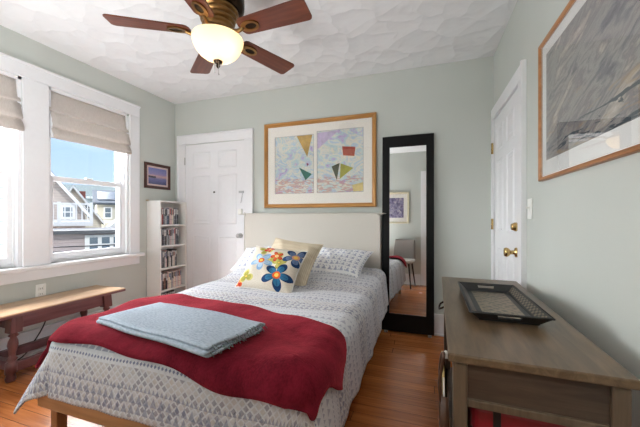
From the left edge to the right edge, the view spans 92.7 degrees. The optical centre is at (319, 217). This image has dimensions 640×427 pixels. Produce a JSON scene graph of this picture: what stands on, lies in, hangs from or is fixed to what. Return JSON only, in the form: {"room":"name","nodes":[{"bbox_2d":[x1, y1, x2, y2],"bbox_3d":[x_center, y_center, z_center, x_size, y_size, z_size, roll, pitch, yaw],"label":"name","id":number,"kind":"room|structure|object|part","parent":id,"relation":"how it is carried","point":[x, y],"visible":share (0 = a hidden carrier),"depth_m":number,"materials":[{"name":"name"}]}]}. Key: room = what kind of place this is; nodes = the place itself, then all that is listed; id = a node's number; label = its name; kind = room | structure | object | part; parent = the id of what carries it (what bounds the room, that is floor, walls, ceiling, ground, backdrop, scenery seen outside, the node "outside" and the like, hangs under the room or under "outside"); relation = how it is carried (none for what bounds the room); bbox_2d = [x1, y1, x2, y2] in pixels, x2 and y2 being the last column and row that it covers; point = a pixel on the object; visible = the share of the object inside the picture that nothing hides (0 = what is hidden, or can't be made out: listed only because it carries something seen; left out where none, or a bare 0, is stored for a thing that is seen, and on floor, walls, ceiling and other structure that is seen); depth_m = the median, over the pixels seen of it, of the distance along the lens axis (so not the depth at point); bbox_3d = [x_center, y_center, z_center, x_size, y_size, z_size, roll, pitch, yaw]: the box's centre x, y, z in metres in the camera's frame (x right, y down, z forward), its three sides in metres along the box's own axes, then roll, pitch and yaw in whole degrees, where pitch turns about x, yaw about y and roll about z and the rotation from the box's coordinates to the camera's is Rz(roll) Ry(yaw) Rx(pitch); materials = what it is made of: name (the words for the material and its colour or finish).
{"room":"bedroom","nodes":[
{"label":"bedroom","id":0,"kind":"room"},
{"bbox_2d":[0,25,174,338],"bbox_3d":[-2.376,-0.115,2.372,0.160,2.790,3.068,0,0,19],"label":"wall","id":1,"kind":"structure","parent":0,"point":[157,114],"depth_m":3.07,"materials":[{"name":"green paint"}]},
{"bbox_2d":[0,70,20,268],"bbox_3d":[-2.494,-0.351,2.026,0.160,1.463,0.736,0,0,19],"label":"window","id":2,"kind":"structure","parent":1,"relation":"in","point":[10,170],"depth_m":2.33,"materials":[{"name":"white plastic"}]},
{"bbox_3d":[-2.521,-0.688,2.035,0.032,0.746,0.688,0,0,19],"label":"sash","id":3,"kind":"part","parent":2,"relation":"part of","materials":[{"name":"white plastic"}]},
{"bbox_3d":[-2.477,0.002,2.020,0.032,0.713,0.688,0,0,19],"label":"sash","id":4,"kind":"part","parent":2,"relation":"part of","materials":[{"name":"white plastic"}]},
{"bbox_2d":[0,74,24,131],"bbox_3d":[-2.417,-0.869,2.002,0.102,0.425,0.718,0,0,19],"label":"roman shade","id":5,"kind":"object","parent":2,"relation":"attached to","point":[11,113],"visible":0.91,"depth_m":2.27,"materials":[{"name":"beige fabric"}]},
{"bbox_2d":[35,283,45,296],"bbox_3d":[-2.254,0.595,2.463,0.010,0.116,0.072,0,0,19],"label":"wall outlet","id":6,"kind":"object","parent":1,"relation":"attached to","point":[40,289],"visible":0.9,"depth_m":2.46,"materials":[{"name":"white plastic"}]},
{"bbox_2d":[17,321,45,359],"bbox_3d":[-2.305,0.856,2.130,0.064,0.435,0.736,0,0,14],"label":"power cord","id":7,"kind":"object","parent":6,"relation":"attached to","point":[45,321],"visible":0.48,"depth_m":2.41,"materials":[{"name":"black plastic"}]},
{"bbox_2d":[0,304,120,359],"bbox_3d":[-2.284,0.983,2.346,0.030,0.195,3.018,0,0,19],"label":"baseboard","id":8,"kind":"structure","parent":1,"relation":"attached to","point":[28,336],"depth_m":2.41,"materials":[{"name":"white paint"}]},
{"bbox_2d":[0,52,140,266],"bbox_3d":[-2.258,-0.410,2.423,0.030,1.581,1.871,0,0,19],"label":"trim","id":9,"kind":"structure","parent":1,"relation":"attached to","point":[36,81],"depth_m":2.45,"materials":[{"name":"white paint"}]},
{"bbox_2d":[0,252,144,285],"bbox_3d":[-2.270,0.438,2.425,0.105,0.115,1.938,0,0,19],"label":"trim","id":10,"kind":"structure","parent":1,"relation":"attached to","point":[12,275],"depth_m":2.60,"materials":[{"name":"white paint"}]},
{"bbox_2d":[49,87,128,263],"bbox_3d":[-2.201,-0.351,2.883,0.160,1.463,0.728,0,0,19],"label":"window","id":11,"kind":"structure","parent":1,"relation":"in","point":[121,160],"depth_m":3.08,"materials":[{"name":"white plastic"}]},
{"bbox_3d":[-2.227,-0.688,2.892,0.032,0.746,0.680,0,0,19],"label":"sash","id":12,"kind":"part","parent":11,"relation":"part of","materials":[{"name":"white plastic"}]},
{"bbox_3d":[-2.184,0.002,2.877,0.032,0.713,0.680,0,0,19],"label":"sash","id":13,"kind":"part","parent":11,"relation":"part of","materials":[{"name":"white plastic"}]},
{"bbox_2d":[49,91,131,154],"bbox_3d":[-2.123,-0.869,2.859,0.102,0.425,0.710,0,0,19],"label":"roman shade","id":14,"kind":"object","parent":11,"relation":"attached to","point":[70,119],"visible":0.9,"depth_m":2.79,"materials":[{"name":"beige fabric"}]},
{"bbox_2d":[144,162,170,189],"bbox_3d":[-1.880,-0.476,3.540,0.020,0.288,0.356,0,0,19],"label":"framed photograph","id":15,"kind":"object","parent":1,"relation":"attached to","point":[156,176],"visible":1,"depth_m":3.53,"materials":[{"name":"brown wood"}]},
{"bbox_3d":[-1.880,-0.348,3.540,0.020,0.032,0.356,0,0,19],"label":"frame rail","id":16,"kind":"part","parent":15,"relation":"part of","materials":[{"name":"brown wood"}]},
{"bbox_3d":[-1.880,-0.604,3.540,0.020,0.032,0.356,0,0,19],"label":"frame rail","id":17,"kind":"part","parent":15,"relation":"part of","materials":[{"name":"brown wood"}]},
{"bbox_2d":[0,329,451,426],"bbox_3d":[-0.874,1.180,1.097,3.827,0.200,4.828,0,0,19],"label":"floor","id":18,"kind":"structure","parent":0,"point":[399,386],"depth_m":1.89,"materials":[{"name":"orange wood"}]},
{"bbox_2d":[0,285,125,382],"bbox_3d":[-2.089,0.856,2.328,0.374,0.448,1.012,0,0,19],"label":"bench","id":19,"kind":"object","parent":18,"relation":"on","point":[14,316],"visible":0.66,"depth_m":2.23,"materials":[{"name":"brown wood"}]},
{"bbox_3d":[-2.043,0.870,2.029,0.075,0.421,0.091,0,0,19],"label":"leg","id":20,"kind":"part","parent":19,"relation":"part of","materials":[{"name":"brown wood"}]},
{"bbox_3d":[-2.109,0.870,2.723,0.075,0.421,0.091,0,0,19],"label":"leg","id":21,"kind":"part","parent":19,"relation":"part of","materials":[{"name":"brown wood"}]},
{"bbox_3d":[-1.837,0.870,2.630,0.075,0.421,0.091,0,0,19],"label":"leg","id":22,"kind":"part","parent":19,"relation":"part of","materials":[{"name":"brown wood"}]},
{"bbox_2d":[146,200,186,296],"bbox_3d":[-1.781,0.440,3.551,0.195,1.280,0.405,0,0,19],"label":"bookcase","id":23,"kind":"object","parent":18,"relation":"on","point":[154,226],"visible":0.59,"depth_m":3.39,"materials":[{"name":"white laminate"}]},
{"bbox_3d":[-1.840,0.446,3.378,0.195,1.268,0.016,0,0,19],"label":"panel","id":24,"kind":"part","parent":23,"relation":"part of","materials":[{"name":"white laminate"}]},
{"bbox_2d":[162,251,163,267],"bbox_3d":[-1.818,0.468,3.431,0.136,0.192,0.016,0,0,19],"label":"case","id":25,"kind":"object","parent":23,"relation":"on","point":[162,251],"visible":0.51,"depth_m":3.41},
{"bbox_2d":[162,273,163,289],"bbox_3d":[-1.819,0.715,3.432,0.136,0.192,0.016,0,0,19],"label":"case","id":26,"kind":"object","parent":23,"relation":"on","point":[162,273],"visible":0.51,"depth_m":3.41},
{"bbox_2d":[163,208,164,224],"bbox_3d":[-1.812,-0.016,3.447,0.136,0.191,0.015,0,0,19],"label":"case","id":27,"kind":"object","parent":23,"relation":"on","point":[163,208],"visible":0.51,"depth_m":3.42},
{"bbox_2d":[163,229,164,245],"bbox_3d":[-1.811,0.220,3.452,0.136,0.188,0.018,0,0,19],"label":"case","id":28,"kind":"object","parent":23,"relation":"on","point":[163,229],"visible":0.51,"depth_m":3.42,"materials":[{"name":"grey paper"}]},
{"bbox_2d":[164,272,165,288],"bbox_3d":[-1.814,0.715,3.468,0.136,0.192,0.017,0,0,19],"label":"book","id":29,"kind":"object","parent":23,"relation":"on","point":[164,272],"visible":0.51,"depth_m":3.45,"materials":[{"name":"paper"}]},
{"bbox_2d":[166,229,167,244],"bbox_3d":[-1.799,0.220,3.488,0.136,0.189,0.018,0,0,19],"label":"case","id":30,"kind":"object","parent":23,"relation":"on","point":[166,229],"visible":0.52,"depth_m":3.46,"materials":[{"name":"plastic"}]},
{"bbox_3d":[-1.868,0.422,3.587,0.006,1.216,0.361,0,0,19],"label":"panel","id":31,"kind":"part","parent":23,"relation":"part of","materials":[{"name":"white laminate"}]},
{"bbox_2d":[163,270,172,287],"bbox_3d":[-1.776,0.716,3.555,0.136,0.190,0.018,0,0,19],"label":"case","id":32,"kind":"object","parent":23,"relation":"on","point":[163,270],"visible":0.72,"depth_m":3.54,"materials":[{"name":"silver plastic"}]},
{"bbox_2d":[167,250,168,266],"bbox_3d":[-1.795,0.468,3.499,0.136,0.192,0.016,0,0,19],"label":"case","id":33,"kind":"object","parent":23,"relation":"on","point":[167,250],"visible":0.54,"depth_m":3.48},
{"bbox_2d":[168,272,169,287],"bbox_3d":[-1.790,0.718,3.518,0.136,0.186,0.018,0,0,19],"label":"book","id":34,"kind":"object","parent":23,"relation":"on","point":[168,272],"visible":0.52,"depth_m":3.49,"materials":[{"name":"beige paper"}]},
{"bbox_2d":[169,208,170,223],"bbox_3d":[-1.787,-0.017,3.534,0.136,0.191,0.017,0,0,19],"label":"case","id":35,"kind":"object","parent":23,"relation":"on","point":[169,208],"visible":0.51,"depth_m":3.51,"materials":[{"name":"paper"}]},
{"bbox_2d":[169,251,170,266],"bbox_3d":[-1.785,0.477,3.532,0.136,0.174,0.016,0,0,19],"label":"case","id":36,"kind":"object","parent":23,"relation":"on","point":[169,251],"visible":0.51,"depth_m":3.51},
{"bbox_2d":[168,269,177,285],"bbox_3d":[-1.755,0.714,3.629,0.136,0.195,0.017,0,0,19],"label":"case","id":37,"kind":"object","parent":23,"relation":"on","point":[168,269],"visible":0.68,"depth_m":3.62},
{"bbox_2d":[172,228,173,244],"bbox_3d":[-1.772,0.220,3.577,0.136,0.188,0.017,0,0,19],"label":"case","id":38,"kind":"object","parent":23,"relation":"on","point":[172,228],"visible":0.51,"depth_m":3.55,"materials":[{"name":"beige paper"}]},
{"bbox_3d":[-1.778,0.820,3.557,0.185,0.016,0.361,0,0,19],"label":"shelf","id":39,"kind":"part","parent":23,"relation":"part of","materials":[{"name":"white laminate"}]},
{"bbox_3d":[-1.778,0.573,3.557,0.185,0.016,0.361,0,0,19],"label":"shelf","id":40,"kind":"part","parent":23,"relation":"part of","materials":[{"name":"white laminate"}]},
{"bbox_3d":[-1.778,0.323,3.557,0.185,0.016,0.361,0,0,19],"label":"shelf","id":41,"kind":"part","parent":23,"relation":"part of","materials":[{"name":"white laminate"}]},
{"bbox_3d":[-1.778,0.088,3.557,0.185,0.016,0.361,0,0,19],"label":"shelf","id":42,"kind":"part","parent":23,"relation":"part of","materials":[{"name":"white laminate"}]},
{"bbox_3d":[-1.779,-0.180,3.557,0.195,0.016,0.361,0,0,19],"label":"panel","id":43,"kind":"part","parent":23,"relation":"part of","materials":[{"name":"white laminate"}]},
{"bbox_2d":[173,208,174,223],"bbox_3d":[-1.765,-0.015,3.586,0.136,0.188,0.018,0,0,19],"label":"case","id":44,"kind":"object","parent":23,"relation":"on","point":[173,208],"visible":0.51,"depth_m":3.56,"materials":[{"name":"grey paper"}]},
{"bbox_2d":[173,251,174,265],"bbox_3d":[-1.768,0.475,3.584,0.136,0.178,0.016,0,0,19],"label":"case","id":45,"kind":"object","parent":23,"relation":"on","point":[173,251],"visible":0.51,"depth_m":3.56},
{"bbox_2d":[175,228,176,243],"bbox_3d":[-1.756,0.217,3.613,0.136,0.193,0.018,0,0,19],"label":"case","id":46,"kind":"object","parent":23,"relation":"on","point":[175,228],"visible":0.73,"depth_m":3.59,"materials":[{"name":"grey paper"}]},
{"bbox_2d":[177,228,178,243],"bbox_3d":[-1.751,0.222,3.649,0.136,0.185,0.015,0,0,19],"label":"case","id":47,"kind":"object","parent":23,"relation":"on","point":[177,228],"visible":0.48,"depth_m":3.63,"materials":[{"name":"grey paper"}]},
{"bbox_3d":[-1.718,0.446,3.735,0.195,1.268,0.016,0,0,19],"label":"panel","id":48,"kind":"part","parent":23,"relation":"part of","materials":[{"name":"white laminate"}]},
{"bbox_2d":[38,211,385,426],"bbox_3d":[-0.443,0.510,2.199,1.590,1.140,2.067,0,0,19],"label":"bed","id":49,"kind":"object","parent":18,"relation":"on","point":[359,231],"visible":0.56,"depth_m":2.99,"materials":[{"name":"beige fabric"}]},
{"bbox_3d":[-1.225,0.958,1.432,0.045,0.245,0.045,0,0,19],"label":"leg","id":50,"kind":"part","parent":49,"relation":"part of","materials":[{"name":"brown wood"}]},
{"bbox_3d":[-0.665,0.830,1.199,1.325,0.070,0.032,0,0,19],"label":"foot rail","id":51,"kind":"part","parent":49,"relation":"part of","materials":[{"name":"brown wood"}]},
{"bbox_2d":[13,267,388,426],"bbox_3d":[-0.410,0.673,2.103,1.536,0.442,1.998,0,0,19],"label":"quilt","id":52,"kind":"object","parent":49,"relation":"on","point":[94,377],"visible":0.53,"depth_m":1.28,"materials":[{"name":"white fabric"}]},
{"bbox_2d":[35,293,346,420],"bbox_3d":[-0.600,0.604,1.482,1.523,0.249,0.686,0,0,19],"label":"throw blanket","id":53,"kind":"object","parent":52,"relation":"on","point":[292,363],"visible":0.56,"depth_m":1.16,"materials":[{"name":"red fabric"}]},
{"bbox_2d":[96,302,266,357],"bbox_3d":[-0.628,0.471,1.364,0.743,0.038,0.329,0,0,28],"label":"folded blanket","id":54,"kind":"object","parent":53,"relation":"on","point":[205,333],"visible":1,"depth_m":1.28,"materials":[{"name":"blue fabric"}]},
{"bbox_2d":[230,246,271,270],"bbox_3d":[-0.516,0.396,2.967,0.589,0.214,0.403,0,0,9],"label":"bed pillow","id":55,"kind":"object","parent":52,"relation":"on","point":[243,262],"visible":0.22,"depth_m":2.89,"materials":[{"name":"white fabric"}]},
{"bbox_2d":[235,245,307,292],"bbox_3d":[-0.364,0.390,2.318,0.482,0.321,0.278,0,0,21],"label":"throw pillow","id":56,"kind":"object","parent":52,"relation":"on","point":[268,269],"visible":0.97,"depth_m":2.25,"materials":[{"name":"fabric"}]},
{"bbox_2d":[271,238,322,285],"bbox_3d":[-0.258,0.365,2.519,0.497,0.373,0.309,0,0,22],"label":"throw pillow","id":57,"kind":"object","parent":52,"relation":"on","point":[313,250],"visible":0.41,"depth_m":2.50,"materials":[{"name":"beige fabric"}]},
{"bbox_2d":[310,247,373,277],"bbox_3d":[0.098,0.392,2.757,0.680,0.222,0.412,0,0,26],"label":"bed pillow","id":58,"kind":"object","parent":52,"relation":"on","point":[350,262],"visible":0.62,"depth_m":2.63,"materials":[{"name":"white fabric"}]},
{"bbox_3d":[-0.121,0.491,3.141,1.480,1.078,0.075,0,0,19],"label":"headboard","id":59,"kind":"part","parent":49,"relation":"part of","materials":[{"name":"fabric"}]},
{"bbox_2d":[382,133,433,337],"bbox_3d":[0.816,0.154,2.845,0.466,1.853,0.089,0,0,19],"label":"mirror","id":60,"kind":"object","parent":18,"relation":"on","point":[407,160],"visible":1,"depth_m":2.84,"materials":[{"name":"black paint"}]},
{"bbox_2d":[389,145,425,315],"bbox_3d":[0.816,0.115,2.845,0.338,1.573,0.054,0,0,19],"label":"mirror glass","id":61,"kind":"object","parent":60,"relation":"attached to","point":[407,163],"depth_m":2.84,"materials":[{"name":"silver"}]},
{"bbox_2d":[438,277,639,426],"bbox_3d":[0.736,0.725,1.307,0.427,0.710,1.165,0,0,21],"label":"console table","id":62,"kind":"object","parent":18,"relation":"on","point":[549,372],"visible":0.81,"depth_m":0.81,"materials":[{"name":"brown wood"}]},
{"bbox_2d":[438,351,448,426],"bbox_3d":[0.411,0.562,1.020,0.033,0.323,0.273,0,0,21],"label":"shoulder bag","id":63,"kind":"object","parent":62,"relation":"hanging from","point":[443,401],"visible":1,"depth_m":0.91,"materials":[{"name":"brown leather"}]},
{"bbox_2d":[441,351,444,396],"bbox_3d":[0.408,0.595,1.006,0.010,0.232,0.192,0,0,21],"label":"folder","id":64,"kind":"object","parent":63,"relation":"in","point":[443,376],"visible":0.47,"depth_m":0.92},
{"bbox_3d":[0.781,0.738,1.874,0.036,0.684,0.050,0,0,21],"label":"leg","id":65,"kind":"part","parent":62,"relation":"part of","materials":[{"name":"brown wood"}]},
{"bbox_2d":[447,367,451,426],"bbox_3d":[0.747,0.930,1.303,0.355,0.020,1.121,0,0,21],"label":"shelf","id":66,"kind":"object","parent":62,"relation":"attached to","point":[449,369],"depth_m":1.61,"materials":[{"name":"wood"}]},
{"bbox_3d":[0.392,0.738,0.855,0.036,0.684,0.050,0,0,21],"label":"leg","id":67,"kind":"part","parent":62,"relation":"part of","materials":[{"name":"wood"}]},
{"bbox_2d":[458,282,555,325],"bbox_3d":[0.739,0.348,1.285,0.254,0.037,0.534,0,0,20],"label":"serving tray","id":68,"kind":"object","parent":62,"relation":"on","point":[503,303],"visible":1,"depth_m":1.23,"materials":[{"name":"black paint"}]},
{"bbox_2d":[468,407,566,426],"bbox_3d":[0.690,0.726,1.153,0.278,0.386,0.703,0,0,21],"label":"trunk","id":69,"kind":"object","parent":62,"relation":"on","point":[476,417],"visible":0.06,"depth_m":0.85,"materials":[{"name":"red painted metal"},{"name":"black leather"}]},
{"bbox_3d":[0.550,0.446,0.788,0.307,0.099,0.014,0,0,21],"label":"panel","id":70,"kind":"part","parent":62,"relation":"part of","materials":[{"name":"brown wood"}]},
{"bbox_3d":[0.549,0.504,0.786,0.307,0.022,0.026,0,0,21],"label":"rail","id":71,"kind":"part","parent":62,"relation":"part of","materials":[{"name":"brown wood"}]},
{"bbox_3d":[0.712,0.738,0.733,0.036,0.684,0.050,0,0,21],"label":"leg","id":72,"kind":"part","parent":62,"relation":"part of","materials":[{"name":"brown wood"}]},
{"bbox_2d":[0,0,516,103],"bbox_3d":[-0.874,-1.470,1.097,3.827,0.120,4.828,0,0,19],"label":"ceiling","id":73,"kind":"structure","parent":0,"point":[342,39],"depth_m":2.42,"materials":[{"name":"white paint"}]},
{"bbox_2d":[102,0,311,74],"bbox_3d":[-0.555,-1.107,1.720,1.067,0.606,1.098,0,0,19],"label":"ceiling fan","id":74,"kind":"object","parent":73,"relation":"hanging from","point":[217,41],"visible":1,"depth_m":1.65,"materials":[{"name":"brown wood"}]},
{"bbox_3d":[-0.925,-1.048,1.659,0.417,0.007,0.136,0,11,-13],"label":"blade","id":75,"kind":"part","parent":74,"relation":"part of","materials":[{"name":"brown wood"}]},
{"bbox_3d":[-0.744,-1.044,1.701,0.206,0.052,0.072,0,11,-13],"label":"blade arm","id":76,"kind":"part","parent":74,"relation":"part of","materials":[{"name":"gold metal"}]},
{"bbox_3d":[-0.610,-1.048,1.385,0.136,0.007,0.417,11,1,5],"label":"blade","id":77,"kind":"part","parent":74,"relation":"part of","materials":[{"name":"brown wood"}]},
{"bbox_3d":[-0.766,-1.048,2.038,0.136,0.007,0.417,-13,7,-31],"label":"blade","id":78,"kind":"part","parent":74,"relation":"part of","materials":[{"name":"brown wood"}]},
{"bbox_3d":[-0.595,-1.044,1.570,0.072,0.052,0.206,11,1,5],"label":"blade arm","id":79,"kind":"part","parent":74,"relation":"part of","materials":[{"name":"gold metal"}]},
{"bbox_3d":[-0.581,-0.955,1.737,0.284,0.123,0.284,0,0,19],"label":"lamp shade","id":80,"kind":"part","parent":74,"relation":"part of","materials":[{"name":"beige glass"}]},
{"bbox_3d":[-0.426,-1.044,1.674,0.206,0.052,0.072,0,-11,22],"label":"blade arm","id":81,"kind":"part","parent":74,"relation":"part of","materials":[{"name":"gold metal"}]},
{"bbox_3d":[-0.473,-1.044,1.865,0.072,0.052,0.206,-14,-9,39],"label":"blade arm","id":82,"kind":"part","parent":74,"relation":"part of","materials":[{"name":"gold metal"}]},
{"bbox_3d":[-0.354,-1.048,2.009,0.136,0.007,0.417,-14,-9,39],"label":"blade","id":83,"kind":"part","parent":74,"relation":"part of","materials":[{"name":"brown wood"}]},
{"bbox_3d":[-0.252,-1.048,1.605,0.417,0.007,0.136,0,-11,22],"label":"blade","id":84,"kind":"part","parent":74,"relation":"part of","materials":[{"name":"brown wood"}]},
{"bbox_2d":[175,56,493,313],"bbox_3d":[-0.118,-0.115,3.305,3.827,2.790,0.160,0,0,19],"label":"wall","id":85,"kind":"structure","parent":0,"point":[453,101],"depth_m":2.82,"materials":[{"name":"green paint"}]},
{"bbox_2d":[177,128,253,288],"bbox_3d":[-1.258,0.038,3.583,1.070,2.083,0.113,0,0,19],"label":"door","id":86,"kind":"structure","parent":85,"relation":"in","point":[215,181],"depth_m":3.59,"materials":[{"name":"white paint"}]},
{"bbox_3d":[-1.255,0.038,3.592,1.070,2.083,0.032,0,0,19],"label":"casing","id":87,"kind":"part","parent":86,"relation":"part of","materials":[{"name":"white paint"}]},
{"bbox_2d":[264,112,376,207],"bbox_3d":[-0.032,-0.565,3.172,1.228,0.920,0.035,0,0,19],"label":"framed artwork","id":88,"kind":"object","parent":85,"relation":"attached to","point":[330,161],"visible":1,"depth_m":3.16,"materials":[{"name":"multicoloured paper"}]},
{"bbox_2d":[275,135,313,193],"bbox_3d":[-0.277,-0.565,3.267,0.471,0.634,0.002,0,0,19],"label":"print","id":89,"kind":"object","parent":88,"relation":"attached to","point":[294,154],"depth_m":3.26},
{"bbox_3d":[-0.032,-0.126,3.172,1.228,0.042,0.035,0,0,19],"label":"frame rail","id":90,"kind":"part","parent":88,"relation":"part of","materials":[{"name":"brown wood"}]},
{"bbox_3d":[-0.032,-1.004,3.172,1.228,0.042,0.035,0,0,19],"label":"frame rail","id":91,"kind":"part","parent":88,"relation":"part of","materials":[{"name":"brown wood"}]},
{"bbox_2d":[317,127,362,192],"bbox_3d":[0.201,-0.578,3.103,0.507,0.659,0.002,0,0,19],"label":"print","id":92,"kind":"object","parent":88,"relation":"attached to","point":[339,149],"depth_m":3.10},
{"bbox_2d":[381,314,443,336],"bbox_3d":[0.365,0.983,3.039,2.361,0.195,0.030,0,0,19],"label":"baseboard","id":93,"kind":"structure","parent":85,"relation":"attached to","point":[438,318],"depth_m":2.79,"materials":[{"name":"white paint"}]},
{"bbox_2d":[494,0,639,426],"bbox_3d":[0.834,-0.115,0.427,0.160,2.790,4.668,0,0,19],"label":"wall","id":94,"kind":"structure","parent":0,"point":[583,230],"depth_m":1.18,"materials":[{"name":"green paint"}]},
{"bbox_2d":[491,59,526,289],"bbox_3d":[1.341,0.072,2.237,0.114,2.016,0.911,0,0,19],"label":"door","id":95,"kind":"structure","parent":94,"relation":"in","point":[509,113],"depth_m":2.12,"materials":[{"name":"white paint"}]},
{"bbox_3d":[1.232,0.225,1.978,0.075,0.064,0.064,0,0,19],"label":"knob","id":96,"kind":"part","parent":95,"relation":"part of","materials":[{"name":"gold metal"}]},
{"bbox_2d":[526,198,531,218],"bbox_3d":[1.188,-0.050,1.739,0.022,0.116,0.072,0,0,19],"label":"light switch","id":97,"kind":"object","parent":94,"relation":"attached to","point":[529,201],"visible":1,"depth_m":1.73,"materials":[{"name":"white plastic"}]},
{"bbox_2d":[538,0,639,181],"bbox_3d":[0.931,-0.527,0.991,0.022,0.686,1.198,0,0,19],"label":"framed painting","id":98,"kind":"object","parent":94,"relation":"attached to","point":[589,59],"visible":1,"depth_m":1.10,"materials":[{"name":"brown wood"}]},
{"bbox_3d":[0.931,-0.860,0.991,0.022,0.020,1.198,0,0,19],"label":"frame rail","id":99,"kind":"part","parent":98,"relation":"part of","materials":[{"name":"brown wood"}]},
{"bbox_3d":[0.931,-0.194,0.991,0.022,0.020,1.198,0,0,19],"label":"frame rail","id":100,"kind":"part","parent":98,"relation":"part of","materials":[{"name":"brown wood"}]},
{"label":"outside","id":101,"kind":"structure","parent":0,"visible":0},
{"bbox_3d":[-58.044,4.830,67.448,146.464,0.300,210.000,0,0,19],"label":"ground","id":102,"kind":"structure","parent":101,"visible":0},
{"bbox_2d":[51,171,92,227],"bbox_3d":[-15.871,0.895,17.387,4.498,7.570,11.755,0,0,-38],"label":"house","id":103,"kind":"structure","parent":102,"relation":"on","point":[68,212],"depth_m":15.11,"materials":[{"name":"grey"}]},
{"bbox_3d":[-12.682,-0.280,15.330,0.360,0.480,0.025,0,0,-38],"label":"pane","id":104,"kind":"part","parent":103,"relation":"part of","materials":[{"name":"grey glass"}]},
{"bbox_3d":[-12.318,-0.250,12.780,4.498,0.820,0.100,0,0,-38],"label":"railing","id":105,"kind":"part","parent":103,"relation":"part of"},
{"bbox_2d":[53,227,115,251],"bbox_3d":[-10.315,2.570,11.737,10.396,4.220,3.798,0,0,-38],"label":"house","id":106,"kind":"structure","parent":102,"relation":"on","point":[101,235],"depth_m":11.04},
{"bbox_3d":[-8.263,0.990,11.139,0.240,0.540,0.025,0,0,-38],"label":"pane","id":107,"kind":"part","parent":106,"relation":"part of","materials":[{"name":"glass"}]},
{"bbox_3d":[-7.978,0.990,11.359,0.240,0.540,0.025,0,0,-38],"label":"pane","id":108,"kind":"part","parent":106,"relation":"part of","materials":[{"name":"glass"}]},
{"bbox_2d":[69,185,104,227],"bbox_3d":[-20.050,1.080,25.215,3.466,7.200,5.248,0,0,-38],"label":"house","id":109,"kind":"structure","parent":102,"relation":"on","point":[80,196],"depth_m":23.83,"materials":[{"name":"charcoal shingle"},{"name":"pale clapboard siding"},{"name":"white painted trim"}]},
{"bbox_2d":[64,184,115,209],"bbox_3d":[-38.334,-0.270,48.068,27.988,9.900,8.996,0,0,-38],"label":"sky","id":110,"kind":"structure","parent":102,"relation":"on","point":[88,188],"depth_m":48.17,"materials":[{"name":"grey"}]},
{"bbox_2d":[92,190,115,226],"bbox_3d":[-21.271,0.905,32.573,4.898,7.550,6.397,0,0,-38],"label":"house","id":111,"kind":"structure","parent":102,"relation":"on","point":[104,200],"depth_m":29.61,"materials":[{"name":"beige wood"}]},
{"bbox_3d":[-20.334,-2.170,31.276,3.998,0.940,1.999,0,0,-38],"label":"solar panel","id":112,"kind":"part","parent":111,"relation":"part of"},
{"bbox_3d":[-20.506,-0.470,29.493,0.450,0.900,0.025,0,0,-38],"label":"pane","id":113,"kind":"part","parent":111,"relation":"part of","materials":[{"name":"grey glass"}]},
{"bbox_2d":[105,218,115,226],"bbox_3d":[-14.501,1.880,23.625,3.801,5.600,3.948,0,0,-38],"label":"house","id":114,"kind":"structure","parent":102,"relation":"on","point":[113,223],"depth_m":22.03,"materials":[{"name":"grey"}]},
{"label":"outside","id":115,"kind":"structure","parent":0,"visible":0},
{"bbox_2d":[53,244,115,247],"bbox_3d":[-5.521,0.781,9.929,6.620,0.133,0.214,0,0,-42],"label":"utility wire","id":116,"kind":"object","parent":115,"point":[109,244],"visible":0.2,"depth_m":8.80,"materials":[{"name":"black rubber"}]}
]}

